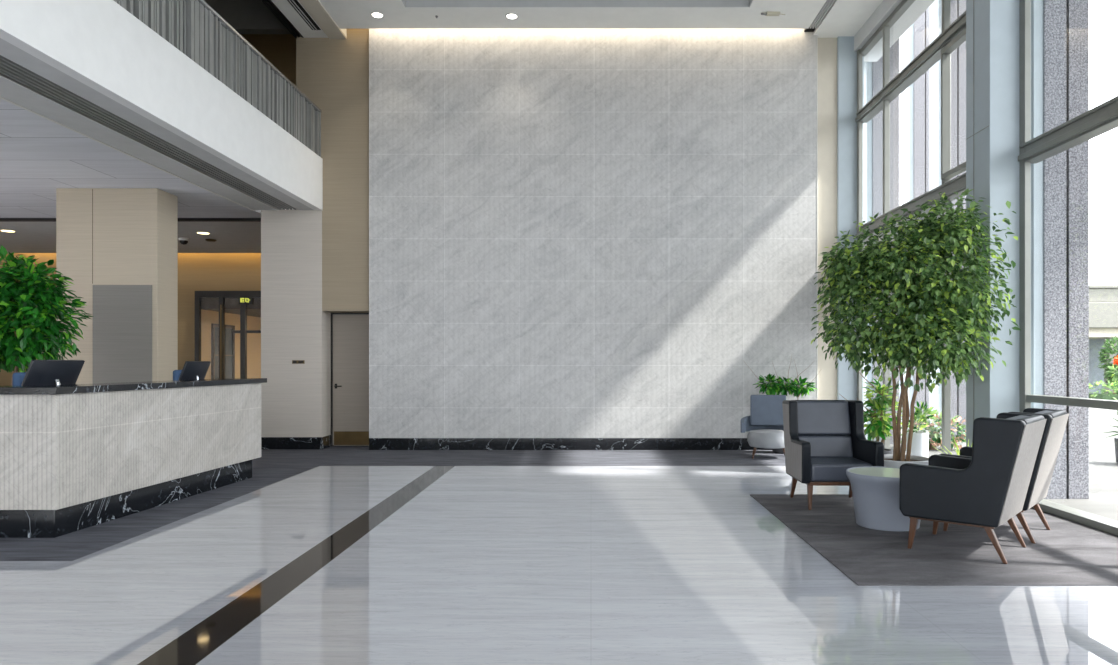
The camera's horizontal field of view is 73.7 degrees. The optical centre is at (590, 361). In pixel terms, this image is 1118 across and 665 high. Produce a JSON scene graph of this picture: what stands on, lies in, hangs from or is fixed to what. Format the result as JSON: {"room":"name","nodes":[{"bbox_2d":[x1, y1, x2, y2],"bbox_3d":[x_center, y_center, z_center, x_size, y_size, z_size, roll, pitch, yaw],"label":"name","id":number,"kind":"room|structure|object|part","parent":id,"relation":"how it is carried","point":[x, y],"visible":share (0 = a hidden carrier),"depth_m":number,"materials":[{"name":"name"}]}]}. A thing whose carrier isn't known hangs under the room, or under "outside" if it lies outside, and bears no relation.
{"room":"lobby","nodes":[
{"label":"lobby","id":0,"kind":"room"},
{"bbox_2d":[0,99,260,217],"bbox_3d":[-9.715,-2.490,2.830,8.570,0.120,19.660,0,0,0],"label":"ceiling","id":1,"kind":"structure","parent":0,"point":[39,156],"depth_m":9.64,"materials":[{"name":"white paint"}]},
{"bbox_2d":[0,218,260,221],"bbox_3d":[-9.645,-2.470,12.660,8.710,0.160,0.080,0,0,0],"label":"trim","id":2,"kind":"structure","parent":1,"relation":"attached to","point":[1,219],"depth_m":12.62,"materials":[{"name":"black metal"}]},
{"bbox_2d":[0,253,260,385],"bbox_3d":[-9.150,-0.700,17.375,9.700,4.200,9.250,0,0,0],"label":"wall","id":3,"kind":"structure","parent":0,"point":[196,271],"depth_m":17.00,"materials":[{"name":"beige paint"}]},
{"bbox_2d":[211,323,234,378],"bbox_3d":[-9.025,0.240,18.290,0.050,2.320,1.080,0,0,0],"label":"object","id":4,"kind":"structure","parent":3,"relation":"in","point":[229,336],"depth_m":18.40,"materials":[{"name":"black metal"}]},
{"bbox_3d":[-9.037,0.270,18.290,0.015,2.220,0.920,0,0,0],"label":"glass","id":5,"kind":"part","parent":4,"relation":"part of","materials":[{"name":"clear glass"}]},
{"bbox_2d":[195,291,260,378],"bbox_3d":[-7.460,-0.110,16.968,3.120,3.020,0.165,0,0,0],"label":"door","id":6,"kind":"structure","parent":3,"relation":"in","point":[221,295],"depth_m":16.95,"materials":[{"name":"black metal"}]},
{"bbox_3d":[-8.400,-0.400,16.922,0.030,1.800,0.075,0,0,0],"label":"pull handle","id":7,"kind":"part","parent":6,"relation":"part of","materials":[{"name":"brown metal"}]},
{"bbox_2d":[239,297,251,303],"bbox_3d":[-7.860,-1.400,16.940,0.300,0.170,0.024,0,0,0],"label":"exit sign","id":8,"kind":"object","parent":6,"relation":"attached to","point":[242,300],"visible":1,"depth_m":16.93,"materials":[{"name":"green metal"}]},
{"bbox_2d":[0,222,260,252],"bbox_3d":[-9.150,-2.490,14.660,9.700,0.120,3.920,0,0,0],"label":"ceiling","id":9,"kind":"structure","parent":0,"point":[29,237],"depth_m":14.42,"materials":[{"name":"grey paint"}]},
{"bbox_2d":[179,237,188,244],"bbox_3d":[-7.980,-2.364,14.600,0.180,0.132,0.180,0,0,0],"label":"dome camera","id":10,"kind":"object","parent":9,"relation":"attached to","point":[183,240],"visible":1,"depth_m":14.54,"materials":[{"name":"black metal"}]},
{"bbox_2d":[201,298,260,316],"bbox_3d":[-7.450,-1.560,19.300,3.300,0.680,4.400,0,0,0],"label":"ceiling","id":11,"kind":"structure","parent":0,"point":[232,305],"depth_m":17.10,"materials":[{"name":"grey paint"}]},
{"bbox_2d":[204,0,290,33],"bbox_3d":[-4.640,-6.600,3.350,18.720,2.800,21.300,0,0,0],"label":"ceiling","id":12,"kind":"structure","parent":0,"point":[245,16],"depth_m":12.30,"materials":[{"name":"grey paint"}]},
{"bbox_2d":[240,34,295,85],"bbox_3d":[-9.400,-4.650,3.350,9.600,3.500,20.700,0,0,0],"label":"wall","id":13,"kind":"structure","parent":0,"point":[279,50],"depth_m":13.50,"materials":[{"name":"brown paint"}]},
{"bbox_2d":[334,445,368,445],"bbox_3d":[-3.850,0.250,12.475,1.100,2.300,0.050,0,0,0],"label":"wall","id":14,"kind":"structure","parent":0,"point":[334,445],"depth_m":12.45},
{"bbox_2d":[261,29,836,436],"bbox_3d":[-0.670,-2.050,12.346,9.240,6.900,0.808,0,0,0],"label":"wall","id":15,"kind":"structure","parent":0,"point":[295,398],"depth_m":11.95,"materials":[{"name":"beige paint"}]},
{"bbox_2d":[261,435,330,448],"bbox_3d":[-4.803,1.302,12.140,0.995,0.195,0.420,0,0,0],"label":"baseboard","id":16,"kind":"structure","parent":15,"relation":"attached to","point":[324,442],"depth_m":11.93,"materials":[{"name":"black stone"}]},
{"bbox_2d":[292,360,304,363],"bbox_3d":[-4.690,0.000,11.938,0.200,0.056,0.009,0,0,0],"label":"wall plaque","id":17,"kind":"object","parent":15,"relation":"attached to","point":[293,361],"visible":1,"depth_m":11.94,"materials":[{"name":"brown metal"}]},
{"bbox_2d":[331,313,368,445],"bbox_3d":[-3.857,0.292,12.355,0.915,2.215,0.130,0,0,0],"label":"door","id":18,"kind":"structure","parent":15,"relation":"in","point":[349,331],"depth_m":12.36,"materials":[{"name":"beige wood"}]},
{"bbox_3d":[-3.831,1.262,12.356,0.862,0.225,0.008,0,0,0],"label":"kick plate","id":19,"kind":"part","parent":18,"relation":"part of","materials":[{"name":"brown metal"}]},
{"bbox_2d":[817,35,817,399],"bbox_3d":[3.598,-1.995,11.898,0.012,6.410,0.104,0,0,0],"label":"trim","id":20,"kind":"structure","parent":15,"relation":"attached to","point":[817,35],"depth_m":11.85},
{"bbox_2d":[0,446,1117,664],"bbox_3d":[-4.830,1.460,7.100,18.340,0.120,28.400,0,0,0],"label":"floor","id":21,"kind":"structure","parent":0,"point":[333,555],"depth_m":4.65,"materials":[{"name":"stone"}]},
{"bbox_2d":[12,372,25,385],"bbox_3d":[-5.270,0.750,7.357,0.590,1.300,0.566,0,0,0],"label":"office chair","id":22,"kind":"object","parent":21,"relation":"on","point":[17,378],"visible":0.08,"depth_m":7.12,"materials":[{"name":"blue fabric"}]},
{"bbox_2d":[0,245,93,385],"bbox_3d":[-6.450,0.084,7.987,1.988,2.633,1.576,0,0,0],"label":"ficus tree","id":23,"kind":"object","parent":21,"relation":"on","point":[32,304],"visible":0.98,"depth_m":7.80,"materials":[{"name":"green plant"}]},
{"bbox_2d":[56,188,177,383],"bbox_3d":[-6.800,-0.520,10.717,1.440,3.840,0.545,0,0,0],"label":"column","id":24,"kind":"structure","parent":21,"relation":"on","point":[118,247],"depth_m":10.46,"materials":[{"name":"beige stone"}]},
{"bbox_3d":[-6.575,0.150,10.455,0.830,2.460,0.020,0,0,0],"label":"grey panel","id":25,"kind":"part","parent":24,"relation":"part of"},
{"bbox_2d":[0,378,266,537],"bbox_3d":[-6.743,0.799,7.495,5.515,1.202,3.390,0,0,0],"label":"reception desk","id":26,"kind":"object","parent":21,"relation":"on","point":[74,457],"depth_m":6.54,"materials":[{"name":"stone"}]},
{"bbox_2d":[21,360,84,385],"bbox_3d":[-4.889,0.203,6.743,0.221,0.444,0.550,0,0,8],"label":"computer monitor","id":27,"kind":"object","parent":26,"relation":"on","point":[39,372],"visible":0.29,"depth_m":6.67,"materials":[{"name":"black plastic"}]},
{"bbox_2d":[0,378,266,393],"bbox_3d":[-6.743,0.226,7.495,5.515,0.055,3.390,0,0,0],"label":"countertop","id":28,"kind":"structure","parent":26,"relation":"on","point":[123,386],"depth_m":6.57,"materials":[{"name":"black stone"}]},
{"bbox_2d":[178,361,210,379],"bbox_3d":[-4.697,0.207,8.781,0.190,0.435,0.473,0,0,4],"label":"computer monitor","id":29,"kind":"object","parent":26,"relation":"on","point":[192,370],"visible":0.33,"depth_m":8.70,"materials":[{"name":"black plastic"}]},
{"bbox_2d":[173,370,181,379],"bbox_3d":[-4.990,0.750,9.587,0.590,1.300,0.566,0,0,0],"label":"office chair","id":30,"kind":"object","parent":21,"relation":"on","point":[176,373],"visible":0.05,"depth_m":9.34,"materials":[{"name":"blue fabric"}]},
{"bbox_2d":[741,395,785,458],"bbox_3d":[2.587,0.948,10.929,0.773,0.912,0.695,0,0,12],"label":"lounge chair","id":31,"kind":"object","parent":21,"relation":"on","point":[764,424],"visible":0.8,"depth_m":11.07,"materials":[{"name":"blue fabric"}]},
{"bbox_3d":[2.607,1.121,10.891,0.630,0.247,0.630,0,0,12],"label":"seat","id":32,"kind":"part","parent":31,"relation":"part of","materials":[{"name":"grey fabric"}]},
{"bbox_3d":[2.649,0.724,11.133,0.520,0.464,0.164,0,0,12],"label":"backrest","id":33,"kind":"part","parent":31,"relation":"part of","materials":[{"name":"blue fabric"}]},
{"bbox_2d":[746,357,817,453],"bbox_3d":[2.951,0.641,11.494,1.182,1.518,0.680,0,0,9],"label":"potted plant","id":34,"kind":"object","parent":21,"relation":"on","point":[773,388],"visible":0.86,"depth_m":11.39,"materials":[{"name":"green plant"}]},
{"bbox_3d":[2.980,1.175,11.500,0.370,0.450,0.370,0,0,0],"label":"pot","id":35,"kind":"part","parent":34,"relation":"part of","materials":[{"name":"white ceramic"}]},
{"bbox_3d":[3.058,0.441,11.334,0.627,1.119,0.388,0,0,9],"label":"stem","id":36,"kind":"part","parent":34,"relation":"part of","materials":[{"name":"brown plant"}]},
{"bbox_2d":[837,36,863,409],"bbox_3d":[4.155,-1.910,12.125,0.410,6.620,0.450,0,0,0],"label":"pillar","id":37,"kind":"structure","parent":21,"relation":"on","point":[846,55],"depth_m":11.90,"materials":[{"name":"grey metal"}]},
{"bbox_2d":[841,371,901,453],"bbox_3d":[3.328,0.696,8.877,0.800,1.408,0.649,0,0,-15],"label":"potted plant","id":38,"kind":"object","parent":21,"relation":"on","point":[880,426],"visible":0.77,"depth_m":8.78,"materials":[{"name":"green plant"}]},
{"bbox_3d":[3.200,0.668,8.865,0.793,0.829,0.344,0,0,-43],"label":"stem","id":39,"kind":"part","parent":38,"relation":"part of","materials":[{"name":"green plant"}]},
{"bbox_3d":[3.237,0.538,8.854,0.554,1.091,0.309,0,0,-15],"label":"stem","id":40,"kind":"part","parent":38,"relation":"part of","materials":[{"name":"green plant"}]},
{"bbox_3d":[3.420,1.220,8.850,0.320,0.360,0.320,0,0,0],"label":"pot","id":41,"kind":"part","parent":38,"relation":"part of","materials":[{"name":"white ceramic"}]},
{"bbox_2d":[811,189,1020,467],"bbox_3d":[3.107,-0.157,7.580,1.689,3.115,1.763,0,0,-4],"label":"ficus tree","id":42,"kind":"object","parent":21,"relation":"on","point":[924,299],"visible":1,"depth_m":7.24,"materials":[{"name":"green plant"}]},
{"bbox_3d":[3.400,1.225,8.170,0.630,0.350,0.630,0,0,0],"label":"pot","id":43,"kind":"part","parent":42,"relation":"part of","materials":[{"name":"white ceramic"}]},
{"bbox_2d":[901,400,937,457],"bbox_3d":[3.946,0.928,8.945,0.432,0.945,0.352,0,0,0],"label":"potted plant","id":44,"kind":"object","parent":21,"relation":"on","point":[920,439],"visible":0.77,"depth_m":8.87,"materials":[{"name":"green plant"}]},
{"bbox_3d":[3.920,1.120,8.950,0.254,0.560,0.254,0,0,0],"label":"pot","id":45,"kind":"part","parent":44,"relation":"part of","materials":[{"name":"white ceramic"}]},
{"bbox_2d":[750,494,1117,585],"bbox_3d":[2.945,1.396,6.250,2.550,0.008,3.180,0,0,0],"label":"rug","id":46,"kind":"object","parent":21,"relation":"on","point":[1071,553],"visible":0.69,"depth_m":5.56,"materials":[{"name":"grey carpet"}]},
{"bbox_2d":[782,400,883,509],"bbox_3d":[2.360,0.890,7.373,0.777,1.004,0.826,0,0,0],"label":"armchair","id":47,"kind":"object","parent":46,"relation":"on","point":[823,439],"visible":0.8,"depth_m":7.48,"materials":[{"name":"grey leather"}]},
{"bbox_3d":[1.985,0.774,7.365,0.008,0.695,0.770,0,0,1],"label":"panel","id":48,"kind":"part","parent":47,"relation":"part of","materials":[{"name":"grey fabric"}]},
{"bbox_3d":[2.070,1.262,7.581,0.051,0.260,0.160,0,0,0],"label":"leg","id":49,"kind":"part","parent":47,"relation":"part of","materials":[{"name":"brown wood"}]},
{"bbox_3d":[2.027,0.765,7.369,0.104,0.754,0.818,0,0,0],"label":"panel","id":50,"kind":"part","parent":47,"relation":"part of","materials":[{"name":"grey fabric"}]},
{"bbox_3d":[2.070,1.270,7.034,0.051,0.245,0.072,0,0,0],"label":"leg","id":51,"kind":"part","parent":47,"relation":"part of","materials":[{"name":"brown wood"}]},
{"bbox_2d":[797,401,850,434],"bbox_3d":[2.360,0.568,7.625,0.554,0.339,0.169,0,0,0],"label":"cushion","id":52,"kind":"object","parent":47,"relation":"on","point":[814,417],"depth_m":7.58,"materials":[{"name":"fabric"}]},
{"bbox_2d":[798,435,852,456],"bbox_3d":[2.360,0.855,7.550,0.554,0.215,0.140,0,0,0],"label":"cushion","id":53,"kind":"object","parent":47,"relation":"on","point":[821,445],"depth_m":7.51,"materials":[{"name":"fabric"}]},
{"bbox_3d":[2.360,1.147,7.295,0.630,0.034,0.570,0,0,0],"label":"rail","id":54,"kind":"part","parent":47,"relation":"part of","materials":[{"name":"brown wood"}]},
{"bbox_2d":[811,457,871,481],"bbox_3d":[2.360,1.044,7.287,0.590,0.173,0.585,0,0,0],"label":"seat cushion","id":55,"kind":"object","parent":47,"relation":"on","point":[823,469],"depth_m":7.00,"materials":[{"name":"fabric"}]},
{"bbox_3d":[2.650,1.262,7.581,0.051,0.260,0.160,0,0,0],"label":"leg","id":56,"kind":"part","parent":47,"relation":"part of","materials":[{"name":"brown wood"}]},
{"bbox_3d":[2.692,0.765,7.369,0.104,0.754,0.818,0,0,0],"label":"panel","id":57,"kind":"part","parent":47,"relation":"part of","materials":[{"name":"grey leather"}]},
{"bbox_2d":[846,466,919,531],"bbox_3d":[2.530,1.165,6.360,0.670,0.455,0.670,0,0,0],"label":"side table","id":58,"kind":"object","parent":46,"relation":"on","point":[875,489],"visible":0.67,"depth_m":6.15,"materials":[{"name":"grey paint"}]},
{"bbox_3d":[2.530,0.955,6.360,0.622,0.024,0.622,0,0,0],"label":"glass","id":59,"kind":"part","parent":58,"relation":"part of","materials":[{"name":"glass"}]},
{"bbox_2d":[899,412,1046,563],"bbox_3d":[2.850,0.890,5.552,0.826,1.004,0.769,0,0,41],"label":"armchair","id":60,"kind":"object","parent":46,"relation":"on","point":[986,490],"visible":1,"depth_m":5.24,"materials":[{"name":"grey leather"}]},
{"bbox_3d":[2.403,1.270,5.555,0.072,0.245,0.051,0,0,41],"label":"leg","id":61,"kind":"part","parent":60,"relation":"part of","materials":[{"name":"brown wood"}]},
{"bbox_3d":[2.784,1.270,5.993,0.072,0.245,0.051,0,0,41],"label":"leg","id":62,"kind":"part","parent":60,"relation":"part of","materials":[{"name":"brown wood"}]},
{"bbox_3d":[2.791,1.147,5.603,0.570,0.034,0.630,0,0,41],"label":"rail","id":63,"kind":"part","parent":60,"relation":"part of","materials":[{"name":"brown wood"}]},
{"bbox_3d":[2.629,0.765,5.303,0.819,0.754,0.085,0,0,40],"label":"panel","id":64,"kind":"part","parent":60,"relation":"part of","materials":[{"name":"grey leather"}]},
{"bbox_3d":[3.065,0.765,5.805,0.819,0.754,0.085,0,0,42],"label":"panel","id":65,"kind":"part","parent":60,"relation":"part of","materials":[{"name":"grey leather"}]},
{"bbox_3d":[2.816,1.262,5.196,0.160,0.260,0.051,0,0,41],"label":"leg","id":66,"kind":"part","parent":60,"relation":"part of","materials":[{"name":"brown wood"}]},
{"bbox_3d":[3.197,1.262,5.634,0.160,0.260,0.051,0,0,41],"label":"leg","id":67,"kind":"part","parent":60,"relation":"part of","materials":[{"name":"brown wood"}]},
{"bbox_2d":[1007,415,1027,419],"bbox_3d":[3.040,0.568,5.386,0.169,0.339,0.554,0,0,41],"label":"cushion","id":68,"kind":"object","parent":60,"relation":"on","point":[1015,417],"depth_m":5.45,"materials":[{"name":"fabric"}]},
{"bbox_3d":[3.097,0.777,5.337,0.170,0.706,0.722,0,0,41],"label":"panel","id":69,"kind":"part","parent":60,"relation":"part of","materials":[{"name":"grey fabric"}]},
{"bbox_2d":[939,408,1068,542],"bbox_3d":[3.390,0.890,6.132,0.826,1.004,0.769,0,0,41],"label":"armchair","id":70,"kind":"object","parent":46,"relation":"on","point":[1056,421],"visible":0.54,"depth_m":5.83,"materials":[{"name":"grey fabric"}]},
{"bbox_3d":[2.943,1.270,6.135,0.072,0.245,0.051,0,0,41],"label":"leg","id":71,"kind":"part","parent":70,"relation":"part of","materials":[{"name":"brown wood"}]},
{"bbox_3d":[3.169,0.765,5.883,0.819,0.754,0.085,0,0,40],"label":"panel","id":72,"kind":"part","parent":70,"relation":"part of","materials":[{"name":"grey fabric"}]},
{"bbox_3d":[3.605,0.765,6.385,0.819,0.754,0.085,0,0,42],"label":"panel","id":73,"kind":"part","parent":70,"relation":"part of","materials":[{"name":"grey leather"}]},
{"bbox_3d":[3.356,1.262,5.776,0.160,0.260,0.051,0,0,41],"label":"leg","id":74,"kind":"part","parent":70,"relation":"part of","materials":[{"name":"brown wood"}]},
{"bbox_3d":[3.737,1.262,6.214,0.160,0.260,0.051,0,0,41],"label":"leg","id":75,"kind":"part","parent":70,"relation":"part of","materials":[{"name":"brown wood"}]},
{"bbox_2d":[1036,410,1051,413],"bbox_3d":[3.580,0.568,5.966,0.169,0.339,0.554,0,0,41],"label":"cushion","id":76,"kind":"object","parent":70,"relation":"on","point":[1037,411],"depth_m":6.00,"materials":[{"name":"fabric"}]},
{"bbox_3d":[3.637,0.777,5.917,0.170,0.706,0.722,0,0,41],"label":"panel","id":77,"kind":"part","parent":70,"relation":"part of","materials":[{"name":"grey fabric"}]},
{"bbox_2d":[965,0,1019,446],"bbox_3d":[4.098,-1.910,7.615,0.305,6.620,0.470,0,0,0],"label":"pillar","id":78,"kind":"structure","parent":21,"relation":"on","point":[992,139],"depth_m":7.38,"materials":[{"name":"metal"}]},
{"bbox_2d":[261,0,882,38],"bbox_3d":[-0.018,-5.439,2.650,9.435,0.522,19.300,0,0,0],"label":"ceiling","id":79,"kind":"structure","parent":0,"point":[331,19],"depth_m":11.18,"materials":[{"name":"paint"}]},
{"bbox_2d":[371,12,383,17],"bbox_3d":[-3.200,-5.194,11.160,0.198,0.011,0.198,0,0,0],"label":"recessed light","id":80,"kind":"object","parent":79,"relation":"in","point":[373,14],"visible":1,"depth_m":11.16,"materials":[{"name":"white"}]},
{"bbox_2d":[505,13,517,19],"bbox_3d":[-1.190,-5.194,11.200,0.198,0.011,0.198,0,0,0],"label":"recessed light","id":81,"kind":"object","parent":79,"relation":"in","point":[512,16],"visible":1,"depth_m":11.19,"materials":[{"name":"white"}]},
{"bbox_2d":[761,12,784,15],"bbox_3d":[2.708,-5.178,11.089,0.365,0.044,0.081,0,0,0],"label":"spotlight","id":82,"kind":"object","parent":79,"relation":"attached to","point":[767,13],"visible":1,"depth_m":11.07,"materials":[{"name":"beige plastic"}]},
{"bbox_2d":[369,29,816,437],"bbox_3d":[0.033,-2.160,11.950,7.125,6.740,0.200,0,0,0],"label":"wall","id":83,"kind":"structure","parent":0,"point":[574,233],"depth_m":11.85,"materials":[{"name":"grey stone"}]},
{"bbox_2d":[369,438,772,449],"bbox_3d":[0.033,1.305,11.947,7.125,0.190,0.206,0,0,0],"label":"baseboard","id":84,"kind":"structure","parent":83,"relation":"attached to","point":[374,443],"depth_m":11.85,"materials":[{"name":"black stone"}]},
{"bbox_2d":[854,0,934,61],"bbox_3d":[4.460,-5.090,2.900,0.520,0.260,18.800,0,0,0],"label":"wall","id":85,"kind":"structure","parent":0,"point":[886,7],"depth_m":11.04,"materials":[{"name":"white paint"}]},
{"bbox_2d":[855,0,965,453],"bbox_3d":[4.308,-1.780,9.875,0.185,6.360,4.050,0,0,0],"label":"window","id":86,"kind":"structure","parent":85,"relation":"in","point":[953,35],"depth_m":10.08,"materials":[{"name":"metal"}]},
{"bbox_3d":[4.270,-2.980,8.645,0.100,1.560,0.690,0,0,0],"label":"vent sash","id":87,"kind":"part","parent":86,"relation":"part of","materials":[{"name":"glass"}]},
{"bbox_2d":[1018,0,1117,535],"bbox_3d":[4.308,-1.780,5.275,0.185,6.360,4.410,0,0,0],"label":"window","id":88,"kind":"structure","parent":85,"relation":"in","point":[1103,118],"depth_m":7.29,"materials":[{"name":"metal"}]},
{"bbox_2d":[934,438,971,454],"bbox_3d":[3.492,1.059,7.000,0.450,0.666,0.508,0,0,0],"label":"potted plant","id":89,"kind":"object","parent":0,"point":[958,452],"visible":0.08,"depth_m":7.13,"materials":[{"name":"green plant"}]},
{"bbox_3d":[-9.370,-3.180,3.250,9.260,0.160,20.500,0,0,0],"label":"floor","id":90,"kind":"structure","parent":0,"visible":0},
{"bbox_2d":[0,0,322,210],"bbox_3d":[-4.867,-2.841,2.475,1.125,0.838,18.950,0,0,0],"label":"balcony","id":91,"kind":"object","parent":90,"relation":"attached to","point":[92,69],"visible":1,"depth_m":7.52,"materials":[{"name":"white paint"}]},
{"bbox_2d":[0,55,295,209],"bbox_3d":[-4.851,-2.448,2.470,0.254,0.024,18.940,0,0,0],"label":"grille","id":92,"kind":"object","parent":91,"relation":"attached to","point":[10,70],"depth_m":7.72,"materials":[{"name":"grey metal"}]},
{"bbox_2d":[114,0,321,156],"bbox_3d":[-4.360,-3.647,6.973,0.090,0.775,9.945,0,0,0],"label":"balcony railing","id":93,"kind":"object","parent":91,"relation":"on","point":[193,27],"visible":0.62,"depth_m":9.01,"materials":[{"name":"grey metal"}]},
{"bbox_3d":[-4.353,-4.015,6.970,0.075,0.040,9.940,0,0,0],"label":"handrail","id":94,"kind":"part","parent":93,"relation":"part of","materials":[{"name":"metal"}]},
{"bbox_3d":[-4.355,-3.627,11.922,0.050,0.735,0.045,0,0,0],"label":"post","id":95,"kind":"part","parent":93,"relation":"part of","materials":[{"name":"grey metal"}]},
{"label":"outside","id":96,"kind":"structure","parent":0,"visible":0},
{"bbox_2d":[890,408,1117,520],"bbox_3d":[20.000,1.510,40.000,200.000,0.180,200.000,0,0,0],"label":"ground","id":97,"kind":"structure","parent":96,"point":[1102,501],"depth_m":10.12,"materials":[{"name":"beige concrete"}]},
{"bbox_2d":[864,39,898,443],"bbox_3d":[5.040,-3.090,13.050,0.560,9.020,0.400,0,0,0],"label":"granite pillar","id":98,"kind":"structure","parent":97,"relation":"on","point":[873,71],"depth_m":12.85,"materials":[{"name":"grey stone"}]},
{"bbox_2d":[901,7,928,428],"bbox_3d":[6.990,-3.090,15.900,0.560,9.020,0.400,0,0,0],"label":"window","id":99,"kind":"structure","parent":97,"relation":"on","point":[915,99],"depth_m":15.72,"materials":[{"name":"clear glass"}]},
{"bbox_2d":[901,411,965,449],"bbox_3d":[5.583,1.118,12.106,1.185,0.711,0.720,0,0,0],"label":"flowering shrub","id":100,"kind":"object","parent":97,"relation":"on","point":[936,438],"visible":0.52,"depth_m":11.99,"materials":[{"name":"green plant"}]},
{"bbox_2d":[929,0,965,439],"bbox_3d":[6.540,-3.090,13.600,0.560,9.020,0.400,0,0,0],"label":"window","id":101,"kind":"structure","parent":97,"relation":"on","point":[958,7],"depth_m":13.42,"materials":[{"name":"clear glass"}]},
{"bbox_2d":[1031,0,1088,498],"bbox_3d":[4.880,-3.090,7.920,0.560,9.020,0.400,0,0,0],"label":"granite pillar","id":102,"kind":"structure","parent":97,"relation":"on","point":[1059,28],"depth_m":7.72,"materials":[{"name":"grey stone"}]},
{"bbox_2d":[1089,285,1117,393],"bbox_3d":[33.500,-0.790,32.000,41.000,4.420,6.000,0,0,0],"label":"building","id":103,"kind":"structure","parent":97,"relation":"on","point":[1103,299],"depth_m":29.12,"materials":[{"name":"white concrete"}]},
{"bbox_2d":[1089,380,1117,400],"bbox_3d":[23.395,1.065,25.989,12.220,1.002,1.396,0,0,0],"label":"hedge","id":104,"kind":"object","parent":97,"relation":"on","point":[1110,396],"visible":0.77,"depth_m":25.80,"materials":[{"name":"green plant"}]},
{"bbox_2d":[1097,336,1117,393],"bbox_3d":[19.493,0.213,27.604,1.226,2.416,1.182,0,0,26],"label":"tree","id":105,"kind":"object","parent":97,"relation":"on","point":[1106,344],"visible":0.68,"depth_m":27.64,"materials":[{"name":"green plant"}]},
{"bbox_2d":[1102,418,1117,462],"bbox_3d":[7.484,1.089,10.313,0.774,0.663,0.615,0,0,0],"label":"spiky plant","id":106,"kind":"object","parent":97,"relation":"on","point":[1115,438],"visible":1,"depth_m":10.35,"materials":[{"name":"green plant"}]},
{"bbox_3d":[7.500,1.240,10.300,0.440,0.360,0.440,0,0,0],"label":"pot","id":107,"kind":"part","parent":106,"relation":"part of","materials":[{"name":"white ceramic"}]},
{"bbox_2d":[1106,355,1117,414],"bbox_3d":[14.136,0.614,20.030,0.632,1.614,0.539,0,0,-34],"label":"flowering plant","id":108,"kind":"object","parent":97,"relation":"on","point":[1115,375],"visible":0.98,"depth_m":20.02,"materials":[{"name":"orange plant"}]}
]}

